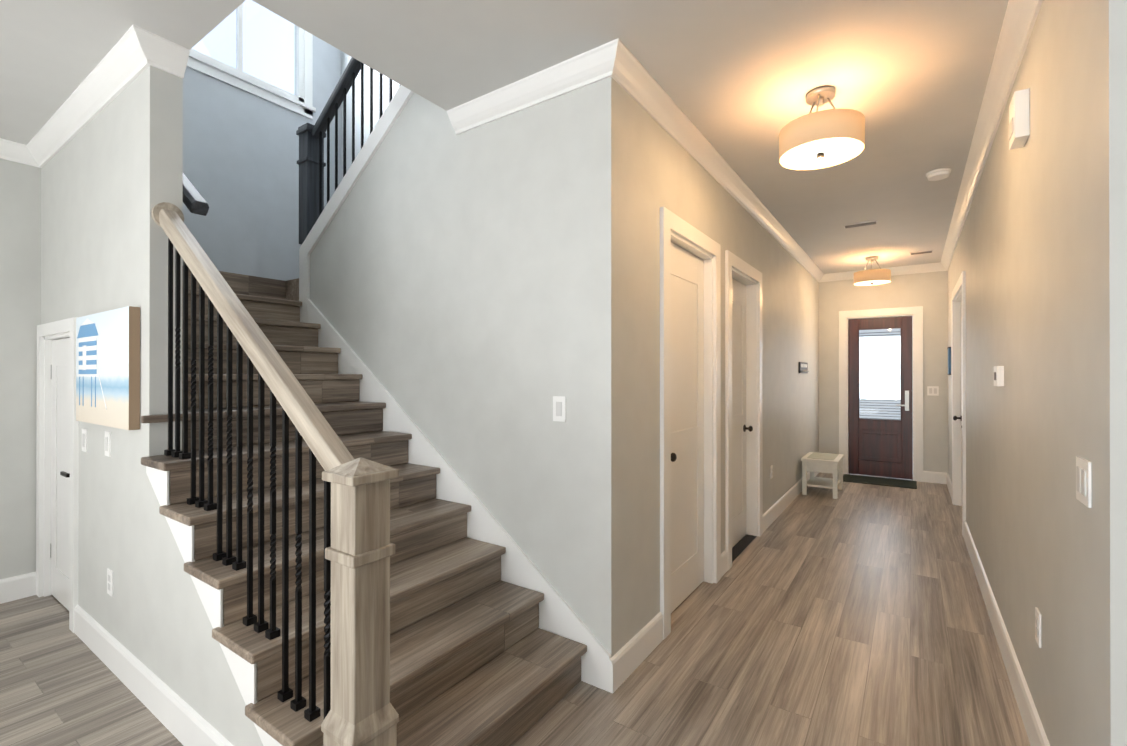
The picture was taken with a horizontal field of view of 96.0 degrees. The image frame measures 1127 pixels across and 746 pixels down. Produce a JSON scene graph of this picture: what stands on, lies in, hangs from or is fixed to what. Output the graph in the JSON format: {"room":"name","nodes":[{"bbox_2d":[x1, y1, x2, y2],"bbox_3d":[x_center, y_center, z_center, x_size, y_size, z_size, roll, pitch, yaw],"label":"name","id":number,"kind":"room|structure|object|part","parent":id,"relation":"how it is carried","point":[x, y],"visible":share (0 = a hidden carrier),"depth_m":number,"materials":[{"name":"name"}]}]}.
{"room":"house entrance hallway","nodes":[
{"label":"house entrance hallway","id":0,"kind":"room"},
{"bbox_2d":[0,158,40,578],"bbox_3d":[-4.458,-0.007,1.496,0.115,2.740,4.100,0,0,34],"label":"wall","id":1,"kind":"structure","parent":0,"point":[20,252],"depth_m":3.08,"materials":[{"name":"grey paint"}]},
{"bbox_2d":[0,138,31,165],"bbox_3d":[-4.379,-1.328,1.446,0.076,0.097,4.100,0,0,34],"label":"crown molding","id":2,"kind":"structure","parent":1,"relation":"attached to","point":[13,151],"depth_m":3.03,"materials":[{"name":"white paint"}]},
{"bbox_2d":[0,572,35,603],"bbox_3d":[-4.404,1.293,1.456,0.016,0.140,4.100,0,0,34],"label":"baseboard","id":3,"kind":"structure","parent":1,"relation":"attached to","point":[24,585],"depth_m":3.06,"materials":[{"name":"white paint"}]},
{"bbox_2d":[36,317,78,632],"bbox_3d":[-2.877,0.537,2.955,0.820,1.660,0.135,0,0,34],"label":"door frame","id":4,"kind":"structure","parent":1,"relation":"attached to","point":[65,328],"depth_m":3.10,"materials":[{"name":"white paint"}]},
{"bbox_2d":[24,24,167,167],"bbox_3d":[-2.434,-1.326,2.558,1.846,0.097,0.086,0,0,34],"label":"crown molding","id":5,"kind":"structure","parent":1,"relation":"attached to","point":[132,55],"depth_m":2.35,"materials":[{"name":"white paint"}]},
{"bbox_2d":[41,65,262,745],"bbox_3d":[-1.963,-1.535,2.318,3.306,5.800,0.158,0,0,34],"label":"wall","id":6,"kind":"structure","parent":0,"point":[111,174],"depth_m":2.21,"materials":[{"name":"grey paint"}]},
{"bbox_2d":[50,338,69,609],"bbox_3d":[-2.896,0.579,2.940,0.652,1.560,0.086,0,0,34],"label":"closet door","id":7,"kind":"structure","parent":6,"relation":"attached to","point":[60,501],"depth_m":3.02,"materials":[{"name":"white paint"}]},
{"bbox_2d":[82,429,86,451],"bbox_3d":[-2.470,0.346,2.613,0.070,0.115,0.008,0,0,34],"label":"light switch","id":8,"kind":"object","parent":6,"relation":"attached to","point":[84,440],"visible":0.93,"depth_m":2.60,"materials":[{"name":"white plastic"}]},
{"bbox_2d":[105,431,110,456],"bbox_3d":[-2.157,0.335,2.398,0.070,0.115,0.008,0,0,34],"label":"light switch","id":9,"kind":"object","parent":6,"relation":"attached to","point":[107,443],"visible":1,"depth_m":2.38,"materials":[{"name":"white plastic"}]},
{"bbox_2d":[107,568,112,596],"bbox_3d":[-2.124,0.980,2.374,0.070,0.115,0.008,0,0,34],"label":"outlet","id":10,"kind":"object","parent":6,"relation":"attached to","point":[109,582],"visible":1,"depth_m":2.37,"materials":[{"name":"white plastic"}]},
{"bbox_2d":[182,35,340,280],"bbox_3d":[-2.952,-1.530,4.387,0.115,5.800,2.365,0,0,34],"label":"wall","id":11,"kind":"structure","parent":0,"point":[240,159],"depth_m":4.51,"materials":[{"name":"paint"}]},
{"bbox_2d":[187,0,315,119],"bbox_3d":[-2.845,-3.250,4.466,0.115,1.520,1.310,0,0,34],"label":"window","id":12,"kind":"structure","parent":11,"relation":"in","point":[300,101],"depth_m":4.64,"materials":[{"name":"white paint"}]},
{"bbox_3d":[-2.861,-3.265,4.477,0.006,1.230,1.010,0,0,34],"label":"glass","id":13,"kind":"part","parent":12,"relation":"part of","materials":[{"name":"clear glass"}]},
{"bbox_2d":[341,51,399,180],"bbox_3d":[-0.754,-1.530,4.244,3.673,5.800,0.115,0,0,34],"label":"wall","id":14,"kind":"structure","parent":0,"point":[345,58],"depth_m":5.05,"materials":[{"name":"paint"}]},
{"bbox_2d":[310,77,623,657],"bbox_3d":[-0.787,-0.306,2.939,2.490,3.346,0.120,0,0,34],"label":"wall","id":15,"kind":"structure","parent":0,"point":[467,293],"depth_m":2.49,"materials":[{"name":"grey paint"}]},
{"bbox_2d":[299,85,610,691],"bbox_3d":[-0.794,-0.425,2.942,2.506,3.583,0.153,0,0,34],"label":"trim","id":16,"kind":"structure","parent":15,"relation":"attached to","point":[558,615],"depth_m":2.81,"materials":[{"name":"white paint"}]},
{"bbox_2d":[447,45,602,134],"bbox_3d":[-0.207,-1.326,2.425,0.930,0.097,0.076,0,0,34],"label":"crown molding","id":17,"kind":"structure","parent":15,"relation":"attached to","point":[582,70],"depth_m":2.38,"materials":[{"name":"white paint"}]},
{"bbox_2d":[553,396,565,421],"bbox_3d":[-0.019,0.165,2.333,0.070,0.115,0.008,0,0,34],"label":"light switch","id":18,"kind":"object","parent":15,"relation":"attached to","point":[559,408],"visible":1,"depth_m":2.33,"materials":[{"name":"white plastic"}]},
{"bbox_2d":[0,0,1008,273],"bbox_3d":[0.691,-1.550,2.347,7.700,0.350,11.320,0,0,34],"label":"ceiling","id":19,"kind":"structure","parent":0,"point":[737,81],"depth_m":2.25,"materials":[{"name":"paint"}]},
{"bbox_2d":[779,85,864,169],"bbox_3d":[1.261,-1.214,2.489,0.376,0.321,0.376,0,0,34],"label":"ceiling light","id":20,"kind":"object","parent":19,"relation":"hanging from","point":[822,139],"visible":1,"depth_m":2.41,"materials":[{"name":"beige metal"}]},
{"bbox_2d":[780,138,863,168],"bbox_3d":[1.261,-1.066,2.488,0.364,0.026,0.364,0,0,34],"label":"diffuser","id":21,"kind":"object","parent":20,"relation":"attached to","point":[802,153],"depth_m":2.47,"materials":[{"name":"white glass"}]},
{"bbox_2d":[843,220,877,228],"bbox_3d":[2.729,-1.364,4.660,0.270,0.011,0.120,0,0,34],"label":"ceiling vent","id":22,"kind":"object","parent":19,"relation":"in","point":[859,224],"visible":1,"depth_m":4.64,"materials":[{"name":"white metal"}]},
{"bbox_2d":[854,256,890,285],"bbox_3d":[3.641,-1.206,5.986,0.376,0.321,0.376,0,0,34],"label":"ceiling light","id":23,"kind":"object","parent":19,"relation":"hanging from","point":[871,276],"visible":1,"depth_m":5.89,"materials":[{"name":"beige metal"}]},
{"bbox_3d":[3.641,-1.126,5.986,0.376,0.130,0.376,0,0,34],"label":"lamp shade","id":24,"kind":"part","parent":23,"relation":"part of","materials":[{"name":"beige fabric"}]},
{"bbox_2d":[855,280,889,284],"bbox_3d":[3.641,-1.058,5.986,0.364,0.026,0.364,0,0,34],"label":"diffuser","id":25,"kind":"object","parent":23,"relation":"attached to","point":[857,282],"depth_m":5.98,"materials":[{"name":"white glass"}]},
{"bbox_2d":[909,250,932,254],"bbox_3d":[4.044,-1.361,5.734,0.220,0.011,0.120,0,0,34],"label":"ceiling vent","id":26,"kind":"object","parent":19,"relation":"in","point":[921,252],"visible":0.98,"depth_m":5.71,"materials":[{"name":"white metal"}]},
{"bbox_2d":[926,168,950,180],"bbox_3d":[2.561,-1.353,3.465,0.140,0.038,0.140,0,0,34],"label":"smoke detector","id":27,"kind":"object","parent":19,"relation":"attached to","point":[938,174],"visible":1,"depth_m":3.43,"materials":[{"name":"white plastic"}]},
{"bbox_2d":[0,472,1029,745],"bbox_3d":[0.521,1.426,2.535,8.200,0.120,11.450,0,0,34],"label":"floor","id":28,"kind":"structure","parent":0,"point":[854,614],"depth_m":2.40,"materials":[{"name":"brown wood"}]},
{"bbox_2d":[74,605,232,745],"bbox_3d":[-1.666,1.295,2.055,2.195,0.140,0.016,0,0,34],"label":"baseboard","id":29,"kind":"structure","parent":28,"relation":"on","point":[182,721],"depth_m":2.06,"materials":[{"name":"white paint"}]},
{"bbox_2d":[141,57,586,745],"bbox_3d":[-1.421,-0.873,3.246,3.694,4.481,2.278,0,0,34],"label":"flight","id":30,"kind":"object","parent":28,"relation":"on","point":[343,571],"visible":0.83,"depth_m":1.90,"materials":[{"name":"brown wood"}]},
{"bbox_3d":[-2.108,-1.157,2.604,1.432,0.062,0.068,41,22,27],"label":"wall handrail","id":31,"kind":"part","parent":30,"relation":"part of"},
{"bbox_3d":[-1.139,-0.189,1.779,1.629,0.062,0.068,41,22,27],"label":"handrail","id":32,"kind":"part","parent":30,"relation":"part of","materials":[{"name":"brown wood"}]},
{"bbox_3d":[-0.964,-2.391,3.062,2.388,0.062,0.068,-41,-22,27],"label":"handrail","id":33,"kind":"part","parent":30,"relation":"part of","materials":[{"name":"black wood"}]},
{"bbox_3d":[-0.549,0.795,1.373,0.143,1.135,0.143,0,0,34],"label":"newel post","id":34,"kind":"part","parent":30,"relation":"part of","materials":[{"name":"brown wood"}]},
{"bbox_2d":[732,534,756,561],"bbox_3d":[1.347,1.366,3.963,0.128,0.006,0.760,0,0,34],"label":"threshold","id":35,"kind":"object","parent":28,"relation":"on","point":[741,545],"visible":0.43,"depth_m":4.01,"materials":[{"name":"black metal"}]},
{"bbox_2d":[801,452,843,498],"bbox_3d":[2.995,1.165,5.853,0.374,0.416,0.584,0,0,34],"label":"bench","id":36,"kind":"object","parent":28,"relation":"on","point":[812,462],"visible":1,"depth_m":5.70,"materials":[{"name":"white wood"}]},
{"bbox_2d":[843,474,916,488],"bbox_3d":[3.986,1.369,6.422,0.800,0.012,0.500,0,0,34],"label":"doormat","id":37,"kind":"object","parent":28,"relation":"on","point":[900,483],"visible":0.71,"depth_m":6.37,"materials":[{"name":"black fabric"}]},
{"bbox_2d":[624,90,818,644],"bbox_3d":[1.873,0.001,4.718,0.115,2.740,5.825,0,0,34],"label":"wall","id":38,"kind":"structure","parent":0,"point":[663,167],"depth_m":2.74,"materials":[{"name":"grey paint"}]},
{"bbox_2d":[610,612,662,692],"bbox_3d":[0.354,1.295,2.382,0.016,0.140,0.531,0,0,34],"label":"baseboard","id":39,"kind":"structure","parent":38,"relation":"attached to","point":[635,651],"depth_m":2.34,"materials":[{"name":"white paint"}]},
{"bbox_2d":[671,242,703,612],"bbox_3d":[0.731,0.309,3.019,0.108,2.100,0.720,0,0,34],"label":"hall door","id":40,"kind":"structure","parent":38,"relation":"in","point":[687,423],"depth_m":3.08,"materials":[{"name":"white paint"}]},
{"bbox_2d":[660,206,720,639],"bbox_3d":[0.724,0.256,3.023,0.135,2.220,0.940,0,0,34],"label":"door frame","id":41,"kind":"structure","parent":38,"relation":"attached to","point":[680,232],"depth_m":3.22,"materials":[{"name":"white paint"}]},
{"bbox_2d":[599,38,826,281],"bbox_3d":[1.897,-1.321,4.587,0.076,0.097,6.021,0,0,34],"label":"crown molding","id":42,"kind":"structure","parent":38,"relation":"attached to","point":[617,61],"depth_m":2.80,"materials":[{"name":"white paint"}]},
{"bbox_2d":[732,279,752,546],"bbox_3d":[1.345,0.311,3.968,0.108,2.100,0.760,0,0,34],"label":"hall door","id":43,"kind":"structure","parent":38,"relation":"in","point":[739,428],"depth_m":4.12,"materials":[{"name":"white paint"}]},
{"bbox_2d":[725,250,762,570],"bbox_3d":[1.363,0.259,3.955,0.135,2.220,0.980,0,0,34],"label":"door frame","id":44,"kind":"structure","parent":38,"relation":"attached to","point":[737,269],"depth_m":4.25,"materials":[{"name":"white paint"}]},
{"bbox_2d":[770,465,772,478],"bbox_3d":[1.920,0.911,4.675,0.008,0.115,0.070,0,0,34],"label":"outlet","id":45,"kind":"object","parent":38,"relation":"attached to","point":[771,471],"visible":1,"depth_m":4.66,"materials":[{"name":"white plastic"}]},
{"bbox_2d":[763,471,818,531],"bbox_3d":[2.630,1.303,5.703,0.016,0.140,3.340,0,0,34],"label":"baseboard","id":46,"kind":"structure","parent":38,"relation":"attached to","point":[777,508],"depth_m":5.01,"materials":[{"name":"white paint"}]},
{"bbox_2d":[799,362,808,372],"bbox_3d":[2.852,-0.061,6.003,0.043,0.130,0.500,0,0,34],"label":"thermostat","id":47,"kind":"object","parent":38,"relation":"attached to","point":[803,367],"visible":1,"depth_m":5.97,"materials":[{"name":"grey plastic"}]},
{"bbox_2d":[819,271,947,472],"bbox_3d":[4.195,0.005,6.730,1.670,2.740,0.120,0,0,34],"label":"wall","id":48,"kind":"structure","parent":0,"point":[928,291],"depth_m":6.50,"materials":[{"name":"grey paint"}]},
{"bbox_2d":[848,316,912,479],"bbox_3d":[4.177,0.318,6.702,0.720,2.100,0.104,0,0,34],"label":"front door","id":49,"kind":"structure","parent":48,"relation":"in","point":[880,447],"depth_m":6.69,"materials":[{"name":"brown wood"}]},
{"bbox_3d":[4.190,0.018,6.723,0.466,1.196,0.006,0,0,34],"label":"glass","id":50,"kind":"part","parent":49,"relation":"part of","materials":[{"name":"clear glass"}]},
{"bbox_2d":[860,328,900,419],"bbox_3d":[4.203,0.018,6.741,0.464,1.196,0.026,0,0,34],"label":"window","id":51,"kind":"structure","parent":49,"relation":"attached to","point":[891,367],"depth_m":6.74,"materials":[{"name":"glass"}]},
{"bbox_3d":[4.373,0.357,6.538,0.139,0.260,0.055,0,0,34],"label":"handle","id":52,"kind":"part","parent":49,"relation":"part of","materials":[{"name":"silver metal"}]},
{"bbox_2d":[839,306,922,481],"bbox_3d":[4.189,0.265,6.722,0.940,2.220,0.140,0,0,34],"label":"door frame","id":53,"kind":"structure","parent":48,"relation":"attached to","point":[917,311],"depth_m":6.55,"materials":[{"name":"white paint"}]},
{"bbox_2d":[827,263,938,281],"bbox_3d":[4.132,-1.316,6.659,1.260,0.097,0.076,0,0,34],"label":"crown molding","id":54,"kind":"structure","parent":48,"relation":"attached to","point":[931,267],"depth_m":6.51,"materials":[{"name":"white paint"}]},
{"bbox_2d":[927,386,938,395],"bbox_3d":[4.629,0.225,6.354,0.116,0.115,0.008,0,0,34],"label":"light switch","id":55,"kind":"object","parent":48,"relation":"attached to","point":[933,390],"visible":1,"depth_m":6.35,"materials":[{"name":"white plastic"}]},
{"bbox_2d":[948,0,1095,745],"bbox_3d":[3.082,-0.002,3.732,0.115,2.740,6.085,0,0,34],"label":"wall","id":56,"kind":"structure","parent":0,"point":[1023,256],"depth_m":1.76,"materials":[{"name":"grey paint"}]},
{"bbox_2d":[944,473,951,499],"bbox_3d":[4.434,1.303,5.818,0.016,0.140,1.110,0,0,34],"label":"baseboard","id":57,"kind":"structure","parent":56,"relation":"attached to","point":[947,480],"depth_m":5.94,"materials":[{"name":"white paint"}]},
{"bbox_2d":[947,347,950,374],"bbox_3d":[4.438,-0.137,5.837,0.024,0.320,0.240,0,0,34],"label":"picture","id":58,"kind":"object","parent":56,"relation":"attached to","point":[949,360],"visible":0.95,"depth_m":5.75,"materials":[{"name":"blue wood"}]},
{"bbox_2d":[953,301,961,505],"bbox_3d":[3.935,0.314,5.016,0.108,2.100,0.578,0,0,34],"label":"closet door","id":59,"kind":"structure","parent":56,"relation":"in","point":[956,417],"depth_m":5.20,"materials":[{"name":"white paint"}]},
{"bbox_2d":[952,271,965,536],"bbox_3d":[3.777,0.260,4.762,0.135,2.220,1.380,0,0,34],"label":"door frame","id":60,"kind":"structure","parent":56,"relation":"attached to","point":[959,291],"depth_m":5.25,"materials":[{"name":"white paint"}]},
{"bbox_2d":[939,0,1042,270],"bbox_3d":[2.950,-1.323,3.710,0.076,0.097,6.276,0,0,34],"label":"crown molding","id":61,"kind":"structure","parent":56,"relation":"attached to","point":[1020,17],"depth_m":2.45,"materials":[{"name":"white paint"}]},
{"bbox_2d":[994,366,1003,385],"bbox_3d":[2.169,0.016,2.530,0.030,0.100,0.120,0,0,34],"label":"thermostat","id":62,"kind":"object","parent":56,"relation":"attached to","point":[998,375],"visible":1,"depth_m":2.48,"materials":[{"name":"white plastic"}]},
{"bbox_2d":[964,521,1049,745],"bbox_3d":[2.295,1.296,2.680,0.036,0.140,3.726,0,0,34],"label":"baseboard","id":63,"kind":"structure","parent":56,"relation":"attached to","point":[1036,734],"depth_m":2.26,"materials":[{"name":"white paint"}]},
{"bbox_2d":[1008,88,1029,149],"bbox_3d":[1.791,-0.996,1.998,0.049,0.180,0.130,0,0,34],"label":"fire alarm","id":64,"kind":"object","parent":56,"relation":"attached to","point":[1019,123],"visible":0.98,"depth_m":1.95,"materials":[{"name":"white plastic"}]},
{"bbox_2d":[1035,607,1040,647],"bbox_3d":[1.687,0.904,1.804,0.008,0.115,0.070,0,0,34],"label":"outlet","id":65,"kind":"object","parent":56,"relation":"attached to","point":[1037,626],"visible":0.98,"depth_m":1.79,"materials":[{"name":"white plastic"}]},
{"bbox_2d":[1076,456,1091,507],"bbox_3d":[1.359,0.283,1.327,0.008,0.115,0.116,0,0,34],"label":"light switch","id":66,"kind":"object","parent":56,"relation":"attached to","point":[1083,482],"visible":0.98,"depth_m":1.31,"materials":[{"name":"white plastic"}]},
{"bbox_2d":[1094,0,1126,745],"bbox_3d":[2.404,-0.009,0.439,2.720,2.740,0.115,0,0,34],"label":"wall","id":67,"kind":"structure","parent":0,"point":[1110,157],"depth_m":1.16,"materials":[{"name":"grey paint"}]},
{"label":"outside","id":68,"kind":"structure","parent":0,"visible":0},
{"bbox_2d":[193,0,912,419],"bbox_3d":[0.647,-1.929,4.894,6.450,7.000,8.770,0,0,34],"label":"sky","id":69,"kind":"structure","parent":68,"point":[283,76],"depth_m":5.13,"materials":[{"name":"white"}]}
]}

